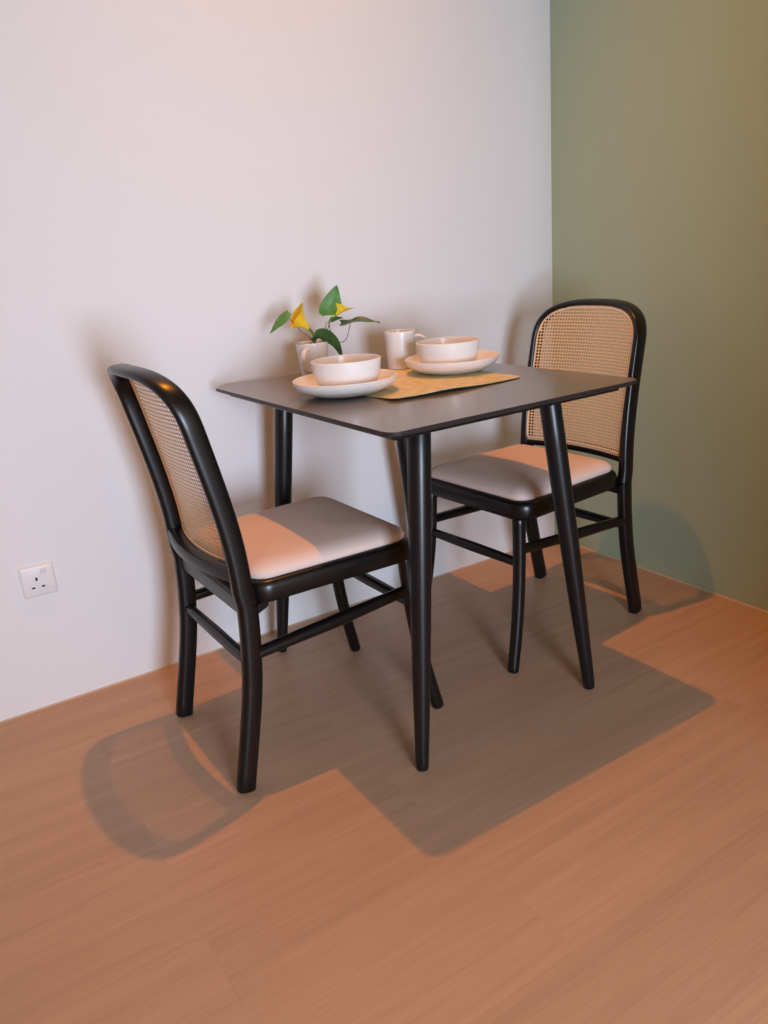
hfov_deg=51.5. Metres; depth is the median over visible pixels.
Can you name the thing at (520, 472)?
seat cushion
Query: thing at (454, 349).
bowl
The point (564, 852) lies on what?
floor
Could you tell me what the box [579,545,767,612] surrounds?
trim
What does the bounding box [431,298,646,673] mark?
dining chair
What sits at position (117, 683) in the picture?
trim
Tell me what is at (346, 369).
bowl
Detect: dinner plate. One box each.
[292,369,396,397]
[405,350,498,374]
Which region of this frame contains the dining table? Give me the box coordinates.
[216,359,636,771]
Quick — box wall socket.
[17,561,57,599]
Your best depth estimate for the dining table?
1.67 m
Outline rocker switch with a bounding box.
[40,567,45,572]
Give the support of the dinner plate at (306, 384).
on the dining table
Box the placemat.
[365,368,519,398]
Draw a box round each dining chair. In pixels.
[107,363,443,793]
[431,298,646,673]
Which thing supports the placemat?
on the dining table
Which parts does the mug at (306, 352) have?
handle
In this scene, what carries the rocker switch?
attached to the wall socket
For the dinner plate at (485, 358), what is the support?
on the placemat
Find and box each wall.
[0,0,553,720]
[550,0,767,610]
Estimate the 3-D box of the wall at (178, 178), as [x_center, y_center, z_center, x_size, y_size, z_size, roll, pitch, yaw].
[-1.331,-0.990,1.403,4.300,3.300,0.120,-15,21,-30]
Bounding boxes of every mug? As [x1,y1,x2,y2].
[296,340,327,375]
[385,329,425,368]
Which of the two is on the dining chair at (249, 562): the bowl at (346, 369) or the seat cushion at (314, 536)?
the seat cushion at (314, 536)
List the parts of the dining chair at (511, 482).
leg, leg, seat frame, leg, rail, edge cord, cane panel, frame, leg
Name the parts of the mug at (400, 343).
handle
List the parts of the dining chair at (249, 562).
edge cord, cane panel, frame, leg, rail, rail, leg, seat frame, leg, leg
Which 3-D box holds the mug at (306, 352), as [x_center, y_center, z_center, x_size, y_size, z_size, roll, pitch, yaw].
[-0.179,-0.391,2.050,0.084,0.090,0.107,-9,19,-14]
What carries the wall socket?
attached to the wall at (178, 178)
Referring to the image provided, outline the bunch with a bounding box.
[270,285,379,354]
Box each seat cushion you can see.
[195,496,403,578]
[431,444,611,500]
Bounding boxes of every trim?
[0,551,512,723]
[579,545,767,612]
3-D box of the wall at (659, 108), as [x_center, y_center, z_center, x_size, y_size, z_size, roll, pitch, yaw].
[1.763,-0.980,0.629,0.120,3.300,4.720,-15,21,-30]
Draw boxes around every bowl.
[310,354,380,385]
[416,336,479,363]
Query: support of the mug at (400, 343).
on the placemat
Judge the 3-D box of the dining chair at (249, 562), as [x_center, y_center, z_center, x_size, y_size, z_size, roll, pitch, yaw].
[-0.237,0.075,1.794,0.580,0.881,0.409,-16,21,-30]
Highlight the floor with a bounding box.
[0,544,767,1023]

